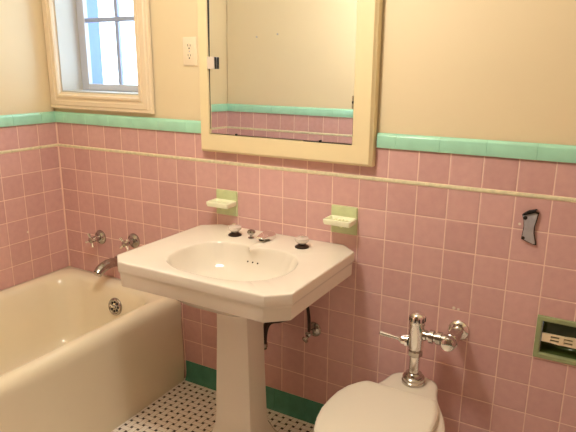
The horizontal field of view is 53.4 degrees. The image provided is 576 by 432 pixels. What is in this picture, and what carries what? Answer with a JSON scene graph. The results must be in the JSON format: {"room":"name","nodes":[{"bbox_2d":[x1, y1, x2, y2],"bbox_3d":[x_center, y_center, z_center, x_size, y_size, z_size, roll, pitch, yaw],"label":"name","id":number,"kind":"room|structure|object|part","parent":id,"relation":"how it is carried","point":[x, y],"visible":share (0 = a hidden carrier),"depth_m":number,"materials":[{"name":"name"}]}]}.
{"room":"bathroom","nodes":[
{"label":"bathroom","id":0,"kind":"room"},
{"bbox_2d":[0,0,68,290],"bbox_3d":[-1.629,-0.374,2.173,0.150,2.550,1.650,9,17,28],"label":"wall","id":1,"kind":"structure","parent":0,"point":[33,244],"depth_m":2.73,"materials":[{"name":"pink tile"}]},
{"bbox_2d":[0,111,54,126],"bbox_3d":[-1.530,-0.327,2.199,0.010,0.052,1.530,9,17,28],"label":"trim","id":2,"kind":"structure","parent":1,"relation":"attached to","point":[40,117],"depth_m":2.70,"materials":[{"name":"green ceramic"}]},
{"bbox_2d":[0,144,57,153],"bbox_3d":[-1.534,-0.191,2.236,0.004,0.013,1.530,9,17,28],"label":"trim","id":3,"kind":"structure","parent":1,"relation":"attached to","point":[51,145],"depth_m":2.73,"materials":[{"name":"ceramic"}]},
{"bbox_2d":[111,378,314,431],"bbox_3d":[-0.527,1.215,1.371,3.250,0.100,3.140,9,17,28],"label":"floor","id":4,"kind":"structure","parent":0,"point":[188,406],"depth_m":2.49,"materials":[{"name":"tile"}]},
{"bbox_2d":[0,266,183,431],"bbox_3d":[-1.206,0.694,2.272,0.770,0.439,1.527,9,17,28],"label":"bathtub","id":5,"kind":"object","parent":4,"relation":"on","point":[81,350],"visible":0.95,"depth_m":2.51,"materials":[{"name":"beige ceramic"}]},
{"bbox_3d":[-0.841,0.441,2.788,0.086,0.086,0.025,9,17,28],"label":"overflow plate","id":6,"kind":"part","parent":5,"relation":"part of","materials":[{"name":"silver metal"}]},
{"bbox_2d":[117,223,353,431],"bbox_3d":[-0.187,0.505,2.185,0.722,0.864,0.584,9,17,28],"label":"pedestal sink","id":7,"kind":"object","parent":4,"relation":"on","point":[251,278],"visible":1,"depth_m":2.12,"materials":[{"name":"white ceramic"}]},
{"bbox_3d":[-0.213,0.049,2.297,0.055,0.031,0.055,9,17,28],"label":"tap knob","id":8,"kind":"part","parent":7,"relation":"part of","materials":[{"name":"beige"}]},
{"bbox_2d":[117,224,353,322],"bbox_3d":[-0.185,0.212,2.108,0.722,0.160,0.584,9,17,28],"label":"basin","id":9,"kind":"object","parent":7,"relation":"in","point":[214,268],"depth_m":2.00,"materials":[{"name":"white ceramic"}]},
{"bbox_3d":[-0.145,0.070,2.263,0.034,0.036,0.034,9,17,28],"label":"pop knob","id":10,"kind":"part","parent":7,"relation":"part of","materials":[{"name":"silver metal"}]},
{"bbox_3d":[-0.087,0.079,2.241,0.050,0.030,0.094,9,17,28],"label":"spout","id":11,"kind":"part","parent":7,"relation":"part of","materials":[{"name":"silver metal"}]},
{"bbox_2d":[263,321,285,349],"bbox_3d":[-0.059,0.393,2.339,0.172,0.315,0.072,-12,19,-39],"label":"trap","id":12,"kind":"object","parent":7,"relation":"attached to","point":[266,326],"visible":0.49,"depth_m":2.34,"materials":[{"name":"black metal"}]},
{"bbox_3d":[0.053,0.089,2.151,0.055,0.031,0.055,9,17,28],"label":"tap knob","id":13,"kind":"part","parent":7,"relation":"part of","materials":[{"name":"beige"}]},
{"bbox_2d":[314,372,444,431],"bbox_3d":[0.315,0.815,1.872,0.376,0.430,0.606,9,17,28],"label":"toilet","id":14,"kind":"object","parent":4,"relation":"on","point":[388,405],"visible":0.96,"depth_m":1.81,"materials":[{"name":"white porcelain"},{"name":"white plastic"}]},
{"bbox_3d":[0.261,0.645,1.762,0.344,0.013,0.429,9,17,28],"label":"seat","id":15,"kind":"part","parent":14,"relation":"part of","materials":[{"name":"beige plastic"}]},
{"bbox_3d":[0.321,0.831,1.873,0.361,0.399,0.606,9,17,28],"label":"bowl","id":16,"kind":"part","parent":14,"relation":"part of","materials":[{"name":"beige"}]},
{"bbox_2d":[379,311,469,387],"bbox_3d":[0.475,0.447,2.022,0.282,0.267,0.178,9,17,28],"label":"valve","id":17,"kind":"object","parent":14,"relation":"on","point":[458,330],"visible":1,"depth_m":1.97,"materials":[{"name":"silver metal"}]},
{"bbox_3d":[0.360,0.421,2.021,0.076,0.022,0.018,7,16,23],"label":"lever","id":18,"kind":"part","parent":17,"relation":"part of","materials":[{"name":"silver metal"}]},
{"bbox_2d":[398,334,408,346],"bbox_3d":[0.405,0.432,2.002,0.035,0.044,0.044,9,17,28],"label":"socket","id":19,"kind":"object","parent":17,"relation":"attached to","point":[403,339],"depth_m":1.99,"materials":[{"name":"silver metal"}]},
{"bbox_2d":[54,0,575,431],"bbox_3d":[0.189,-0.377,2.235,3.250,2.550,0.254,9,17,28],"label":"wall","id":20,"kind":"structure","parent":0,"point":[500,70],"depth_m":2.04,"materials":[{"name":"pink tile"}]},
{"bbox_2d":[55,122,69,265],"bbox_3d":[-1.158,-0.102,2.946,0.007,0.758,0.007,9,17,28],"label":"trim","id":21,"kind":"structure","parent":20,"relation":"attached to","point":[55,122],"depth_m":2.94,"materials":[{"name":"pink tile"}]},
{"bbox_2d":[85,230,105,247],"bbox_3d":[-0.956,0.113,2.840,0.073,0.073,0.075,9,17,28],"label":"tap","id":22,"kind":"object","parent":20,"relation":"attached to","point":[100,237],"visible":1,"depth_m":2.85,"materials":[{"name":"silver metal"}]},
{"bbox_3d":[-0.970,0.119,2.817,0.073,0.073,0.018,9,17,28],"label":"cross handle","id":23,"kind":"part","parent":22,"relation":"part of","materials":[{"name":"silver metal"}]},
{"bbox_3d":[-0.960,0.115,2.833,0.030,0.030,0.057,9,17,28],"label":"stem","id":24,"kind":"part","parent":22,"relation":"part of","materials":[{"name":"silver metal"}]},
{"bbox_2d":[41,0,154,113],"bbox_3d":[-0.812,-0.938,2.660,0.654,0.871,0.276,9,17,28],"label":"window","id":25,"kind":"structure","parent":20,"relation":"in","point":[71,27],"depth_m":2.73,"materials":[{"name":"beige paint"}]},
{"bbox_3d":[-0.806,-0.943,2.677,0.496,0.702,0.024,9,17,28],"label":"frame","id":26,"kind":"part","parent":25,"relation":"part of","materials":[{"name":"grey paint"}]},
{"bbox_2d":[93,256,117,276],"bbox_3d":[-0.880,0.247,2.780,0.056,0.071,0.157,9,17,28],"label":"spout","id":27,"kind":"object","parent":20,"relation":"attached to","point":[107,264],"visible":0.87,"depth_m":2.75,"materials":[{"name":"silver metal"}]},
{"bbox_2d":[55,111,200,133],"bbox_3d":[-0.757,-0.432,2.620,0.925,0.052,0.010,9,17,28],"label":"trim","id":28,"kind":"structure","parent":20,"relation":"attached to","point":[177,125],"depth_m":2.59,"materials":[{"name":"green ceramic"}]},
{"bbox_2d":[119,233,139,250],"bbox_3d":[-0.759,0.126,2.727,0.073,0.073,0.075,9,17,28],"label":"tap","id":29,"kind":"object","parent":20,"relation":"attached to","point":[133,240],"visible":1,"depth_m":2.73,"materials":[{"name":"silver metal"}]},
{"bbox_3d":[-0.773,0.132,2.704,0.063,0.063,0.018,9,17,28],"label":"cross handle","id":30,"kind":"part","parent":29,"relation":"part of","materials":[{"name":"silver metal"}]},
{"bbox_3d":[-0.763,0.128,2.721,0.030,0.030,0.057,9,17,28],"label":"stem","id":31,"kind":"part","parent":29,"relation":"part of","materials":[{"name":"silver metal"}]},
{"bbox_2d":[181,305,185,369],"bbox_3d":[-0.496,0.600,2.737,0.017,0.375,0.006,9,17,28],"label":"trim","id":32,"kind":"structure","parent":20,"relation":"attached to","point":[181,305],"depth_m":2.73,"materials":[{"name":"pink tile"}]},
{"bbox_2d":[183,37,197,65],"bbox_3d":[-0.405,-0.677,2.357,0.071,0.115,0.008,9,17,28],"label":"wall outlet","id":33,"kind":"object","parent":20,"relation":"attached to","point":[189,43],"visible":1,"depth_m":2.35,"materials":[{"name":"beige plastic"}]},
{"bbox_2d":[186,53,192,59],"bbox_3d":[-0.406,-0.658,2.360,0.034,0.029,0.002,9,17,28],"label":"socket","id":34,"kind":"object","parent":33,"relation":"attached to","point":[189,56],"depth_m":2.36,"materials":[{"name":"beige plastic"}]},
{"bbox_2d":[186,43,192,49],"bbox_3d":[-0.406,-0.696,2.350,0.034,0.029,0.002,9,17,28],"label":"socket","id":35,"kind":"object","parent":33,"relation":"attached to","point":[189,46],"depth_m":2.35,"materials":[{"name":"beige plastic"}]},
{"bbox_2d":[206,189,237,215],"bbox_3d":[-0.277,-0.049,2.396,0.110,0.107,0.078,9,17,28],"label":"soap dish","id":36,"kind":"object","parent":20,"relation":"attached to","point":[226,201],"visible":1,"depth_m":2.41,"materials":[{"name":"green ceramic"}]},
{"bbox_2d":[206,198,235,208],"bbox_3d":[-0.278,-0.050,2.392,0.110,0.026,0.070,9,17,28],"label":"tray","id":37,"kind":"object","parent":36,"relation":"on","point":[221,203],"depth_m":2.38,"materials":[{"name":"beige ceramic"}]},
{"bbox_2d":[185,360,323,424],"bbox_3d":[0.450,0.888,2.248,2.175,0.100,0.016,9,17,28],"label":"baseboard","id":38,"kind":"structure","parent":20,"relation":"attached to","point":[300,408],"depth_m":2.52,"materials":[{"name":"green ceramic"}]},
{"bbox_2d":[197,0,382,166],"bbox_3d":[-0.024,-0.636,2.114,0.758,0.850,0.048,9,17,28],"label":"medicine cabinet","id":39,"kind":"object","parent":20,"relation":"attached to","point":[305,71],"visible":1,"depth_m":2.12,"materials":[{"name":"beige paint"}]},
{"bbox_2d":[209,0,356,143],"bbox_3d":[-0.037,-0.649,2.113,0.626,0.719,0.014,9,17,28],"label":"mirror","id":40,"kind":"object","parent":39,"relation":"attached to","point":[279,69],"depth_m":2.13,"materials":[{"name":"silver mirror"}]},
{"bbox_2d":[302,307,320,342],"bbox_3d":[0.083,0.385,2.280,0.062,0.262,0.105,9,17,28],"label":"shutoff valve","id":41,"kind":"object","parent":20,"relation":"attached to","point":[314,329],"visible":0.84,"depth_m":2.30,"materials":[{"name":"silver metal"}]},
{"bbox_3d":[0.105,0.465,2.343,0.062,0.062,0.012,9,17,28],"label":"wall plate","id":42,"kind":"part","parent":41,"relation":"part of","materials":[{"name":"silver metal"}]},
{"bbox_2d":[58,144,575,201],"bbox_3d":[0.124,-0.163,2.175,2.950,0.013,0.004,9,17,28],"label":"trim","id":43,"kind":"structure","parent":20,"relation":"attached to","point":[530,195],"depth_m":2.12,"materials":[{"name":"ceramic"}]},
{"bbox_2d":[323,204,357,234],"bbox_3d":[0.195,0.023,2.137,0.110,0.107,0.078,9,17,28],"label":"soap dish","id":44,"kind":"object","parent":20,"relation":"attached to","point":[342,219],"visible":1,"depth_m":2.15,"materials":[{"name":"green ceramic"}]},
{"bbox_2d":[323,215,356,227],"bbox_3d":[0.193,0.022,2.134,0.110,0.026,0.070,9,17,28],"label":"tray","id":45,"kind":"object","parent":44,"relation":"on","point":[341,221],"depth_m":2.13,"materials":[{"name":"beige ceramic"}]},
{"bbox_2d":[377,133,575,162],"bbox_3d":[0.861,-0.187,1.732,1.252,0.052,0.010,9,17,28],"label":"trim","id":46,"kind":"structure","parent":20,"relation":"attached to","point":[479,147],"depth_m":1.86,"materials":[{"name":"green ceramic"}]},
{"bbox_2d":[521,209,538,244],"bbox_3d":[0.773,0.035,1.834,0.052,0.119,0.023,9,17,28],"label":"bracket","id":47,"kind":"object","parent":20,"relation":"attached to","point":[530,217],"visible":1,"depth_m":1.83,"materials":[{"name":"grey metal"}]},
{"bbox_2d":[533,314,575,365],"bbox_3d":[0.908,0.402,1.892,0.162,0.150,0.069,9,17,28],"label":"holder","id":48,"kind":"object","parent":20,"relation":"attached to","point":[555,338],"visible":1,"depth_m":1.90,"materials":[{"name":"green ceramic"}]}
]}

